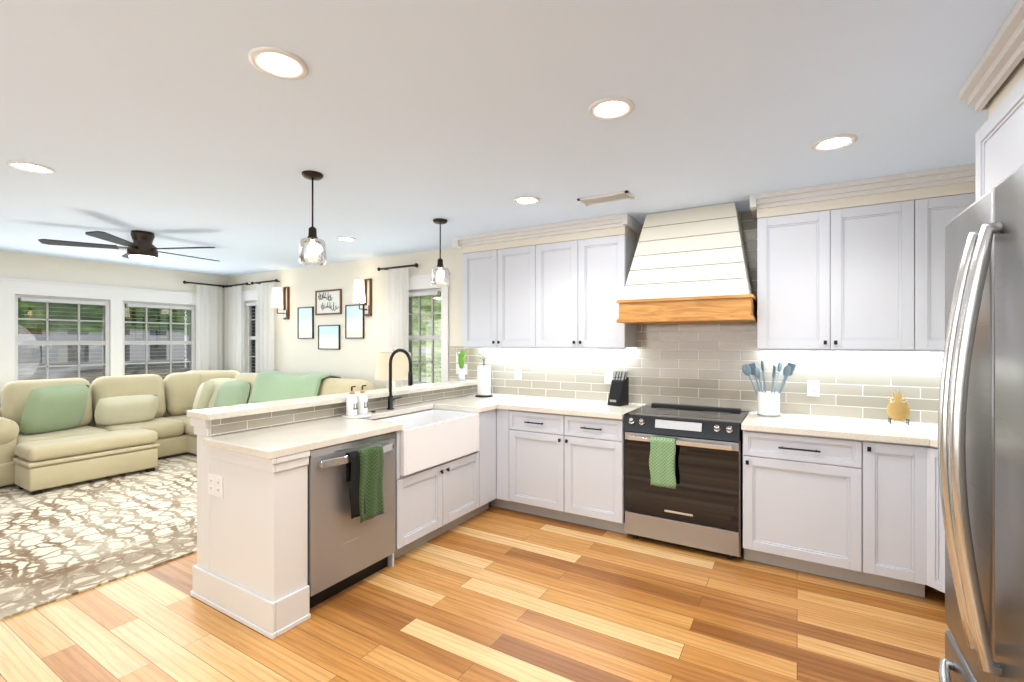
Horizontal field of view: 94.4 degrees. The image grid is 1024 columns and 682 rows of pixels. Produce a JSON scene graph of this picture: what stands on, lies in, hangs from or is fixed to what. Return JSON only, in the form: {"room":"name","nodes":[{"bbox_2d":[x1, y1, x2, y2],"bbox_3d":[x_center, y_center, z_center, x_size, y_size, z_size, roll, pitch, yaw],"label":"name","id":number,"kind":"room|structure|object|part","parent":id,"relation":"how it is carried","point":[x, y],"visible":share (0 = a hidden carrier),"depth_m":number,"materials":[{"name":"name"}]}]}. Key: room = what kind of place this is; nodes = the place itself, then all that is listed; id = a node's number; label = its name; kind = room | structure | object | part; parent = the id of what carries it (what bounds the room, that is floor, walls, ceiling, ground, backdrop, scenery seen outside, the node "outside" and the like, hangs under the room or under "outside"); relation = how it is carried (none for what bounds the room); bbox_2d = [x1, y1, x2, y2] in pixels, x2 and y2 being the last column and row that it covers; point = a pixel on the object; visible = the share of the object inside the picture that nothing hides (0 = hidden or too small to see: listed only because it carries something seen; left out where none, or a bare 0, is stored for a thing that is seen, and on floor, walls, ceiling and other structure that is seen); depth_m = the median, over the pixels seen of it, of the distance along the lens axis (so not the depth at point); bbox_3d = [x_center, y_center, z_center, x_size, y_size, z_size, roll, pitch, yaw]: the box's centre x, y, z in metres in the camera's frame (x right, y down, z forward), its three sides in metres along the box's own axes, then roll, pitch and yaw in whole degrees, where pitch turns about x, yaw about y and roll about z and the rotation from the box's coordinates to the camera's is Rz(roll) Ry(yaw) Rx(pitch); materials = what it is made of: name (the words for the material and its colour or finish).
{"room":"kitchen","nodes":[
{"label":"kitchen","id":0,"kind":"room"},
{"bbox_2d":[0,251,227,406],"bbox_3d":[-6.175,0.220,4.585,0.150,2.460,6.600,0,0,31],"label":"wall","id":1,"kind":"structure","parent":0,"point":[31,266],"depth_m":6.04,"materials":[{"name":"beige paint"}]},
{"bbox_2d":[0,277,196,403],"bbox_3d":[-5.433,-0.013,5.773,0.200,1.405,3.140,0,0,31],"label":"window","id":2,"kind":"structure","parent":1,"relation":"in","point":[115,296],"depth_m":6.01,"materials":[{"name":"white"}]},
{"bbox_3d":[-5.453,0.015,5.768,0.070,1.110,0.870,0,0,31],"label":"window sash left","id":3,"kind":"part","parent":2,"relation":"part of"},
{"bbox_2d":[20,297,105,379],"bbox_3d":[-5.399,-0.007,5.735,0.048,0.995,0.770,0,0,31],"label":"window blinds","id":4,"kind":"object","parent":2,"relation":"attached to","point":[23,299],"visible":0.81,"depth_m":5.68,"materials":[{"name":"grey plastic"}]},
{"bbox_3d":[-4.936,0.015,6.629,0.070,1.110,0.880,0,0,31],"label":"window sash left","id":5,"kind":"part","parent":2,"relation":"part of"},
{"bbox_2d":[126,303,191,374],"bbox_3d":[-4.882,-0.007,6.596,0.048,0.995,0.780,0,0,31],"label":"window blinds","id":6,"kind":"object","parent":2,"relation":"attached to","point":[157,306],"visible":0.9,"depth_m":6.58,"materials":[{"name":"grey plastic"}]},
{"bbox_2d":[183,281,224,286],"bbox_3d":[-4.550,-0.850,7.039,0.107,0.044,0.622,0,0,31],"label":"curtain rod","id":7,"kind":"object","parent":1,"relation":"attached to","point":[184,282],"depth_m":6.98,"materials":[{"name":"brown metal"}]},
{"bbox_2d":[197,285,221,370],"bbox_3d":[-4.503,0.300,7.069,0.043,2.260,0.360,0,0,31],"label":"curtain","id":8,"kind":"object","parent":7,"relation":"hanging from","point":[209,327],"visible":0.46,"depth_m":7.06,"materials":[{"name":"white fabric"}]},
{"bbox_2d":[187,379,476,639],"bbox_3d":[-0.821,0.921,3.648,0.794,1.058,2.688,0,0,31],"label":"wall","id":9,"kind":"structure","parent":0,"point":[250,568],"depth_m":2.50,"materials":[{"name":"white paint"}]},
{"bbox_2d":[208,473,222,497],"bbox_3d":[-1.630,0.790,2.607,0.145,0.114,0.009,0,0,31],"label":"outlet","id":10,"kind":"object","parent":9,"relation":"attached to","point":[215,485],"visible":1,"depth_m":2.60,"materials":[{"name":"white plastic"}]},
{"bbox_2d":[454,347,468,380],"bbox_3d":[-0.500,0.210,4.775,0.166,0.361,0.203,0,0,31],"label":"plant","id":11,"kind":"object","parent":9,"relation":"on","point":[461,361],"visible":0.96,"depth_m":4.76,"materials":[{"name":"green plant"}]},
{"bbox_2d":[0,505,949,681],"bbox_3d":[-2.224,1.500,2.299,9.280,0.100,6.750,0,0,31],"label":"floor","id":12,"kind":"structure","parent":0,"point":[494,594],"depth_m":2.42,"materials":[{"name":"brown wood"}]},
{"bbox_2d":[0,453,196,620],"bbox_3d":[-3.607,1.444,4.384,3.600,0.012,2.900,0,0,31],"label":"area rug","id":13,"kind":"object","parent":12,"relation":"on","point":[60,542],"visible":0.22,"depth_m":3.60,"materials":[{"name":"beige carpet"}]},
{"bbox_2d":[13,428,159,494],"bbox_3d":[-4.410,1.214,4.971,0.480,0.448,1.060,0,0,31],"label":"ottoman","id":14,"kind":"object","parent":13,"relation":"on","point":[40,465],"visible":1,"depth_m":4.76,"materials":[{"name":"fabric"}]},
{"bbox_2d":[0,370,373,486],"bbox_3d":[-3.482,0.905,5.123,3.706,1.064,2.656,0,0,31],"label":"sectional sofa","id":15,"kind":"object","parent":13,"relation":"on","point":[36,410],"visible":0.5,"depth_m":5.62,"materials":[{"name":"fabric"}]},
{"bbox_2d":[247,370,341,410],"bbox_3d":[-2.693,0.588,5.857,1.310,0.429,0.458,0,0,31],"label":"blanket","id":16,"kind":"object","parent":15,"relation":"on","point":[271,385],"depth_m":5.71,"materials":[{"name":"green fabric"}]},
{"bbox_2d":[308,432,394,607],"bbox_3d":[-1.123,1.012,2.897,0.670,0.877,0.620,0,0,31],"label":"dishwasher","id":17,"kind":"object","parent":12,"relation":"on","point":[351,513],"visible":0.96,"depth_m":2.69,"materials":[{"name":"silver metal"}]},
{"bbox_2d":[345,444,384,522],"bbox_3d":[-0.852,0.824,2.752,0.056,0.408,0.250,0,0,31],"label":"towel","id":18,"kind":"object","parent":17,"relation":"hanging from","point":[364,467],"depth_m":2.73,"materials":[{"name":"green fabric"}]},
{"bbox_2d":[388,409,495,566],"bbox_3d":[-0.683,1.010,3.708,0.626,0.879,1.217,0,0,31],"label":"base cabinet","id":19,"kind":"object","parent":12,"relation":"on","point":[432,502],"visible":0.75,"depth_m":3.48,"materials":[{"name":"white paint"}]},
{"bbox_2d":[489,409,496,506],"bbox_3d":[-0.229,1.010,4.487,0.596,0.880,0.624,0,0,31],"label":"base cabinet","id":20,"kind":"object","parent":12,"relation":"on","point":[494,502],"depth_m":4.09,"materials":[{"name":"white paint"}]},
{"bbox_2d":[497,409,516,510],"bbox_3d":[0.105,1.010,4.286,0.184,0.880,0.624,0,0,31],"label":"base cabinet","id":21,"kind":"object","parent":12,"relation":"on","point":[506,419],"depth_m":4.01,"materials":[{"name":"white paint"}]},
{"bbox_2d":[203,395,498,459],"bbox_3d":[-0.740,0.550,3.595,0.630,0.040,2.681,0,0,31],"label":"countertop","id":22,"kind":"structure","parent":21,"relation":"on","point":[269,443],"depth_m":2.80,"materials":[{"name":"stone"}]},
{"bbox_2d":[341,385,371,417],"bbox_3d":[-1.106,0.419,3.383,0.210,0.220,0.210,0,0,31],"label":"soap dispensers","id":23,"kind":"object","parent":22,"relation":"on","point":[356,407],"visible":1,"depth_m":3.33,"materials":[{"name":"white ceramic"}]},
{"bbox_2d":[387,349,412,409],"bbox_3d":[-0.847,0.291,3.707,0.256,0.476,0.139,0,0,31],"label":"faucet","id":24,"kind":"object","parent":22,"relation":"on","point":[391,399],"visible":1,"depth_m":3.70,"materials":[{"name":"black metal"}]},
{"bbox_2d":[375,409,478,475],"bbox_3d":[-0.684,0.722,3.555,0.475,0.296,0.850,0,0,31],"label":"farmhouse sink","id":25,"kind":"object","parent":22,"relation":"in","point":[431,438],"visible":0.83,"depth_m":3.45,"materials":[{"name":"white ceramic"}]},
{"bbox_2d":[475,351,492,396],"bbox_3d":[-0.272,0.308,4.596,0.170,0.441,0.170,0,0,31],"label":"paper towel holder","id":26,"kind":"object","parent":22,"relation":"on","point":[483,380],"visible":1,"depth_m":4.54,"materials":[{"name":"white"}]},
{"bbox_2d":[517,411,626,533],"bbox_3d":[0.556,1.010,4.015,0.984,0.880,0.624,0,0,31],"label":"base cabinet","id":27,"kind":"object","parent":12,"relation":"on","point":[571,468],"depth_m":3.71,"materials":[{"name":"white paint"}]},
{"bbox_2d":[467,394,645,419],"bbox_3d":[0.307,0.550,4.148,1.556,0.040,0.655,0,0,31],"label":"countertop","id":28,"kind":"structure","parent":27,"relation":"on","point":[588,408],"depth_m":3.94,"materials":[{"name":"stone"}]},
{"bbox_2d":[607,370,628,405],"bbox_3d":[0.890,0.386,3.981,0.110,0.286,0.166,0,0,43],"label":"knife block","id":29,"kind":"object","parent":28,"relation":"on","point":[619,392],"visible":1,"depth_m":3.96,"materials":[{"name":"black wood"}]},
{"bbox_2d":[623,403,748,558],"bbox_3d":[1.297,0.983,3.527,0.778,0.935,0.694,0,0,31],"label":"range","id":30,"kind":"object","parent":12,"relation":"on","point":[684,475],"visible":1,"depth_m":3.27,"materials":[{"name":"silver metal"}]},
{"bbox_2d":[649,436,676,488],"bbox_3d":[1.050,0.835,3.299,0.184,0.338,0.048,0,0,31],"label":"towel","id":31,"kind":"object","parent":30,"relation":"hanging from","point":[662,449],"depth_m":3.28,"materials":[{"name":"green fabric"}]},
{"bbox_2d":[743,430,880,587],"bbox_3d":[1.948,1.010,3.163,0.690,0.880,0.652,0,0,31],"label":"base cabinet","id":32,"kind":"object","parent":12,"relation":"on","point":[867,513],"depth_m":2.89,"materials":[{"name":"white paint"}]},
{"bbox_2d":[741,411,937,445],"bbox_3d":[2.378,0.550,2.903,1.707,0.040,0.655,0,0,31],"label":"countertop","id":33,"kind":"structure","parent":32,"relation":"on","point":[915,433],"depth_m":2.94,"materials":[{"name":"stone"}]},
{"bbox_2d":[742,360,795,416],"bbox_3d":[1.840,0.332,3.402,0.340,0.393,0.236,0,0,31],"label":"utensil crock","id":34,"kind":"object","parent":33,"relation":"on","point":[768,403],"visible":1,"depth_m":3.35,"materials":[{"name":"white ceramic"}]},
{"bbox_2d":[887,389,909,424],"bbox_3d":[2.490,0.420,3.057,0.120,0.227,0.086,0,0,31],"label":"decor","id":35,"kind":"object","parent":33,"relation":"on","point":[898,409],"visible":1,"depth_m":3.06,"materials":[{"name":"gold metal"}]},
{"bbox_2d":[881,442,912,594],"bbox_3d":[2.307,1.010,2.947,0.388,0.880,0.652,0,0,31],"label":"base cabinet","id":36,"kind":"object","parent":12,"relation":"on","point":[896,458],"depth_m":2.69,"materials":[{"name":"white paint"}]},
{"bbox_2d":[913,445,944,597],"bbox_3d":[2.543,1.010,2.338,0.830,0.880,0.242,0,0,31],"label":"base cabinet","id":37,"kind":"object","parent":12,"relation":"on","point":[928,525],"depth_m":2.61,"materials":[{"name":"white paint"}]},
{"bbox_2d":[927,434,937,447],"bbox_3d":[2.402,0.550,2.040,0.778,0.040,0.770,0,0,31],"label":"countertop","id":38,"kind":"structure","parent":37,"relation":"on","point":[933,442],"depth_m":2.58,"materials":[{"name":"stone"}]},
{"bbox_2d":[937,164,1023,681],"bbox_3d":[1.451,0.542,0.832,1.050,1.815,0.820,0,0,31],"label":"refrigerator","id":39,"kind":"object","parent":12,"relation":"on","point":[980,437],"visible":1,"depth_m":1.04,"materials":[{"name":"silver metal"}]},
{"bbox_2d":[975,58,1023,200],"bbox_3d":[1.780,0.221,1.013,0.785,2.459,1.610,0,0,31],"label":"wall cabinet","id":40,"kind":"object","parent":12,"relation":"on","point":[999,145],"visible":0.19,"depth_m":1.69,"materials":[{"name":"beige paint"}]},
{"bbox_3d":[-1.170,1.137,4.693,0.480,0.633,0.480,0,0,31],"label":"side table","id":41,"kind":"object","parent":12,"relation":"on","visible":0},
{"bbox_2d":[375,347,410,386],"bbox_3d":[-1.170,0.436,4.693,0.350,0.765,0.350,0,0,31],"label":"table lamp","id":42,"kind":"object","parent":41,"relation":"on","point":[400,366],"visible":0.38,"depth_m":4.55,"materials":[{"name":"beige fabric"}]},
{"bbox_2d":[0,0,1017,276],"bbox_3d":[-2.224,-1.060,2.299,9.280,0.100,6.750,0,0,31],"label":"ceiling","id":43,"kind":"structure","parent":0,"point":[400,124],"depth_m":2.10,"materials":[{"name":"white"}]},
{"bbox_2d":[7,161,54,173],"bbox_3d":[-2.775,-1.004,2.741,0.195,0.010,0.195,0,0,-14],"label":"recessed light","id":44,"kind":"object","parent":43,"relation":"in","point":[21,165],"depth_m":2.74,"materials":[{"name":"white"}]},
{"bbox_2d":[38,230,219,261],"bbox_3d":[-3.407,-0.876,4.423,1.349,0.266,1.327,0,0,31],"label":"ceiling fan","id":45,"kind":"object","parent":43,"relation":"hanging from","point":[141,247],"visible":1,"depth_m":4.28,"materials":[{"name":"brown metal"}]},
{"bbox_2d":[248,47,308,79],"bbox_3d":[-0.844,-1.004,1.721,0.195,0.010,0.195,0,0,-14],"label":"recessed light","id":46,"kind":"object","parent":43,"relation":"in","point":[278,63],"depth_m":1.71,"materials":[{"name":"white"}]},
{"bbox_2d":[298,170,325,265],"bbox_3d":[-1.200,-0.740,2.856,0.156,0.540,0.156,0,0,31],"label":"pendant light","id":47,"kind":"object","parent":43,"relation":"hanging from","point":[312,251],"visible":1,"depth_m":2.83,"materials":[{"name":"clear glass"}]},
{"bbox_2d":[335,237,356,241],"bbox_3d":[-1.626,-1.004,4.652,0.195,0.010,0.195,0,0,-14],"label":"recessed light","id":48,"kind":"object","parent":43,"relation":"in","point":[348,239],"depth_m":4.65,"materials":[{"name":"white plastic"}]},
{"bbox_2d":[431,218,449,285],"bbox_3d":[-0.596,-0.740,3.940,0.156,0.540,0.156,0,0,31],"label":"pendant light","id":49,"kind":"object","parent":43,"relation":"hanging from","point":[440,275],"visible":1,"depth_m":3.91,"materials":[{"name":"clear glass"}]},
{"bbox_2d":[513,196,540,204],"bbox_3d":[0.105,-1.004,3.378,0.195,0.010,0.195,0,0,-14],"label":"recessed light","id":50,"kind":"object","parent":43,"relation":"in","point":[523,200],"depth_m":3.38,"materials":[{"name":"white"}]},
{"bbox_2d":[452,213,631,248],"bbox_3d":[0.177,-0.967,4.188,1.730,0.085,0.070,0,0,31],"label":"crown molding","id":51,"kind":"structure","parent":43,"relation":"attached to","point":[624,219],"depth_m":4.10,"materials":[{"name":"white wood"}]},
{"bbox_2d":[577,190,634,205],"bbox_3d":[0.657,-1.004,3.327,0.360,0.012,0.160,0,0,31],"label":"ceiling vent","id":52,"kind":"object","parent":43,"relation":"in","point":[607,198],"visible":1,"depth_m":3.31,"materials":[{"name":"white metal"}]},
{"bbox_2d":[588,97,633,119],"bbox_3d":[0.428,-1.004,2.053,0.195,0.010,0.195,0,0,-14],"label":"recessed light","id":53,"kind":"object","parent":43,"relation":"in","point":[609,108],"depth_m":2.05,"materials":[{"name":"white"}]},
{"bbox_2d":[811,134,857,150],"bbox_3d":[1.631,-1.004,2.403,0.195,0.010,0.195,0,0,-14],"label":"recessed light","id":54,"kind":"object","parent":43,"relation":"in","point":[835,142],"depth_m":2.40,"materials":[{"name":"white"}]},
{"bbox_2d":[750,163,974,211],"bbox_3d":[2.374,-0.967,2.867,1.677,0.085,0.070,0,0,31],"label":"crown molding","id":55,"kind":"structure","parent":43,"relation":"attached to","point":[961,173],"depth_m":2.95,"materials":[{"name":"white wood"}]},
{"bbox_2d":[958,0,1023,111],"bbox_3d":[1.440,-0.967,1.241,0.070,0.085,1.711,0,0,31],"label":"crown molding","id":56,"kind":"structure","parent":43,"relation":"attached to","point":[1002,57],"depth_m":1.63,"materials":[{"name":"white wood"}]},
{"bbox_2d":[228,248,934,423],"bbox_3d":[-0.524,0.220,5.127,9.280,2.460,0.150,0,0,31],"label":"wall","id":57,"kind":"structure","parent":0,"point":[353,359],"depth_m":6.00,"materials":[{"name":"beige paint"}]},
{"bbox_2d":[223,282,250,287],"bbox_3d":[-4.144,-0.850,7.152,0.674,0.044,0.106,0,0,31],"label":"curtain rod","id":58,"kind":"object","parent":57,"relation":"attached to","point":[246,283],"visible":0.81,"depth_m":7.09,"materials":[{"name":"brown metal"}]},
{"bbox_2d":[224,286,241,372],"bbox_3d":[-4.213,0.300,7.163,0.440,2.260,0.043,0,0,31],"label":"curtain","id":59,"kind":"object","parent":58,"relation":"hanging from","point":[233,349],"visible":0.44,"depth_m":7.14,"materials":[{"name":"white fabric"}]},
{"bbox_2d":[241,289,256,372],"bbox_3d":[-3.799,-0.072,6.978,0.720,1.385,0.050,0,0,31],"label":"window","id":60,"kind":"structure","parent":57,"relation":"in","point":[248,295],"depth_m":7.12,"materials":[{"name":"white"}]},
{"bbox_2d":[246,303,255,366],"bbox_3d":[-3.785,-0.077,7.001,0.400,0.995,0.048,0,0,31],"label":"window blinds","id":61,"kind":"object","parent":60,"relation":"attached to","point":[250,304],"visible":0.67,"depth_m":7.04,"materials":[{"name":"grey plastic"}]},
{"bbox_2d":[248,301,256,372],"bbox_3d":[-3.752,-0.055,7.055,0.500,1.110,0.070,0,0,31],"label":"window","id":62,"kind":"structure","parent":60,"relation":"attached to","point":[252,338],"depth_m":7.14,"materials":[{"name":"white"}]},
{"bbox_2d":[251,279,279,284],"bbox_3d":[-3.505,-0.850,6.768,0.624,0.044,0.106,0,0,31],"label":"curtain rod","id":63,"kind":"object","parent":57,"relation":"attached to","point":[275,280],"visible":1,"depth_m":6.73,"materials":[{"name":"brown metal"}]},
{"bbox_2d":[256,283,273,372],"bbox_3d":[-3.506,0.300,6.738,0.410,2.260,0.043,0,0,31],"label":"curtain","id":64,"kind":"object","parent":63,"relation":"hanging from","point":[264,335],"visible":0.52,"depth_m":6.76,"materials":[{"name":"white fabric"}]},
{"bbox_2d":[271,287,289,319],"bbox_3d":[-3.183,-0.535,6.507,0.144,0.450,0.222,0,0,31],"label":"sconce","id":65,"kind":"object","parent":57,"relation":"attached to","point":[277,302],"visible":1,"depth_m":6.54,"materials":[{"name":"white fabric"}]},
{"bbox_2d":[297,307,313,338],"bbox_3d":[-2.776,-0.253,6.380,0.320,0.425,0.020,0,0,31],"label":"picture frame","id":66,"kind":"object","parent":57,"relation":"attached to","point":[305,322],"visible":0.98,"depth_m":6.38,"materials":[{"name":"black"}]},
{"bbox_2d":[315,289,341,314],"bbox_3d":[-2.377,-0.510,6.140,0.500,0.320,0.020,0,0,31],"label":"framed picture","id":67,"kind":"object","parent":57,"relation":"attached to","point":[328,302],"visible":1,"depth_m":6.13,"materials":[{"name":"white paper"}]},
{"bbox_2d":[318,325,339,349],"bbox_3d":[-2.366,-0.058,6.134,0.415,0.315,0.020,0,0,31],"label":"picture frame","id":68,"kind":"object","parent":57,"relation":"attached to","point":[329,337],"visible":0.92,"depth_m":6.12,"materials":[{"name":"black"}]},
{"bbox_2d":[345,304,363,338],"bbox_3d":[-1.951,-0.250,5.884,0.325,0.420,0.020,0,0,31],"label":"picture frame","id":69,"kind":"object","parent":57,"relation":"attached to","point":[354,321],"visible":0.9,"depth_m":5.88,"materials":[{"name":"black"}]},
{"bbox_2d":[353,279,371,315],"bbox_3d":[-1.795,-0.535,5.673,0.144,0.450,0.222,0,0,31],"label":"sconce","id":70,"kind":"object","parent":57,"relation":"attached to","point":[360,292],"visible":0.98,"depth_m":5.64,"materials":[{"name":"white fabric"}]},
{"bbox_2d":[377,263,417,270],"bbox_3d":[-1.293,-0.850,5.439,0.624,0.044,0.106,0,0,31],"label":"curtain rod","id":71,"kind":"object","parent":57,"relation":"attached to","point":[388,268],"visible":1,"depth_m":5.40,"materials":[{"name":"brown metal"}]},
{"bbox_2d":[386,268,408,387],"bbox_3d":[-1.315,0.300,5.422,0.360,2.260,0.043,0,0,31],"label":"curtain","id":72,"kind":"object","parent":71,"relation":"hanging from","point":[397,308],"visible":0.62,"depth_m":5.42,"materials":[{"name":"white fabric"}]},
{"bbox_2d":[409,273,449,384],"bbox_3d":[-0.996,-0.062,5.352,0.800,1.365,0.150,0,0,31],"label":"window","id":73,"kind":"structure","parent":57,"relation":"in","point":[432,337],"depth_m":5.33,"materials":[{"name":"white"}]},
{"bbox_2d":[409,291,439,376],"bbox_3d":[-1.007,-0.083,5.332,0.480,0.945,0.048,0,0,31],"label":"window blinds","id":74,"kind":"object","parent":73,"relation":"attached to","point":[430,293],"visible":0.73,"depth_m":5.31,"materials":[{"name":"grey plastic"}]},
{"bbox_2d":[462,237,541,348],"bbox_3d":[-0.029,-0.479,4.542,0.872,1.060,0.325,0,0,31],"label":"upper cabinet","id":75,"kind":"object","parent":57,"relation":"attached to","point":[502,281],"depth_m":4.39,"materials":[{"name":"white paint"}]},
{"bbox_2d":[542,226,636,348],"bbox_3d":[0.612,-0.479,4.156,0.872,1.060,0.325,0,0,31],"label":"upper cabinet","id":76,"kind":"object","parent":57,"relation":"attached to","point":[563,291],"depth_m":3.97,"materials":[{"name":"white paint"}]},
{"bbox_2d":[628,217,640,233],"bbox_3d":[1.009,-0.967,3.933,0.040,0.085,0.301,0,0,31],"label":"crown molding","id":77,"kind":"structure","parent":57,"relation":"attached to","point":[636,225],"depth_m":3.93,"materials":[{"name":"white wood"}]},
{"bbox_2d":[617,202,756,324],"bbox_3d":[1.330,-0.576,3.594,0.926,0.861,0.550,0,0,31],"label":"range hood","id":78,"kind":"object","parent":57,"relation":"attached to","point":[690,266],"visible":1,"depth_m":3.44,"materials":[{"name":"white wood"}]},
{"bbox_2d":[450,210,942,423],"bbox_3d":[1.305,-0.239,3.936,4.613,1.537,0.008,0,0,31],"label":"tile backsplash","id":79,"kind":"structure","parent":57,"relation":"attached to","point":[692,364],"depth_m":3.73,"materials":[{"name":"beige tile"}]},
{"bbox_2d":[456,352,466,374],"bbox_3d":[-0.533,0.230,5.030,0.132,0.231,0.009,0,0,31],"label":"outlet","id":80,"kind":"object","parent":79,"relation":"attached to","point":[457,365],"depth_m":5.05,"materials":[{"name":"white plastic"}]},
{"bbox_2d":[514,368,520,379],"bbox_3d":[0.056,0.317,4.676,0.068,0.109,0.009,0,0,31],"label":"outlet","id":81,"kind":"object","parent":79,"relation":"attached to","point":[517,371],"depth_m":4.67,"materials":[{"name":"white plastic"}]},
{"bbox_2d":[604,371,612,383],"bbox_3d":[0.855,0.316,4.196,0.073,0.109,0.009,0,0,31],"label":"outlet","id":82,"kind":"object","parent":79,"relation":"attached to","point":[608,375],"depth_m":4.20,"materials":[{"name":"white plastic"}]},
{"bbox_2d":[807,380,819,396],"bbox_3d":[2.165,0.334,3.408,0.073,0.114,0.009,0,0,31],"label":"outlet","id":83,"kind":"object","parent":79,"relation":"attached to","point":[813,387],"depth_m":3.41,"materials":[{"name":"white plastic"}]},
{"bbox_2d":[751,212,756,219],"bbox_3d":[1.781,-0.967,3.468,0.040,0.085,0.301,0,0,31],"label":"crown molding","id":84,"kind":"structure","parent":57,"relation":"attached to","point":[754,214],"depth_m":3.47,"materials":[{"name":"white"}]},
{"bbox_2d":[757,187,932,351],"bbox_3d":[2.183,-0.479,3.213,0.912,1.060,0.325,0,0,31],"label":"upper cabinet","id":85,"kind":"object","parent":57,"relation":"attached to","point":[865,273],"depth_m":3.05,"materials":[{"name":"white paint"}]},
{"bbox_2d":[933,181,974,351],"bbox_3d":[2.831,-0.479,2.823,0.848,1.060,0.325,0,0,31],"label":"upper cabinet","id":86,"kind":"object","parent":57,"relation":"attached to","point":[949,201],"depth_m":2.81,"materials":[{"name":"white paint"}]},
{"label":"outside","id":87,"kind":"structure","parent":0,"visible":0},
{"bbox_2d":[18,298,188,383],"bbox_3d":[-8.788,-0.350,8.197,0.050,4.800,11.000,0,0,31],"label":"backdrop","id":88,"kind":"structure","parent":87,"point":[128,330],"depth_m":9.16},
{"bbox_2d":[412,292,440,382],"bbox_3d":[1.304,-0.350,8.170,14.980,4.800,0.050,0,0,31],"label":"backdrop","id":89,"kind":"structure","parent":87,"point":[429,344],"depth_m":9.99,"materials":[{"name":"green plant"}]}
]}

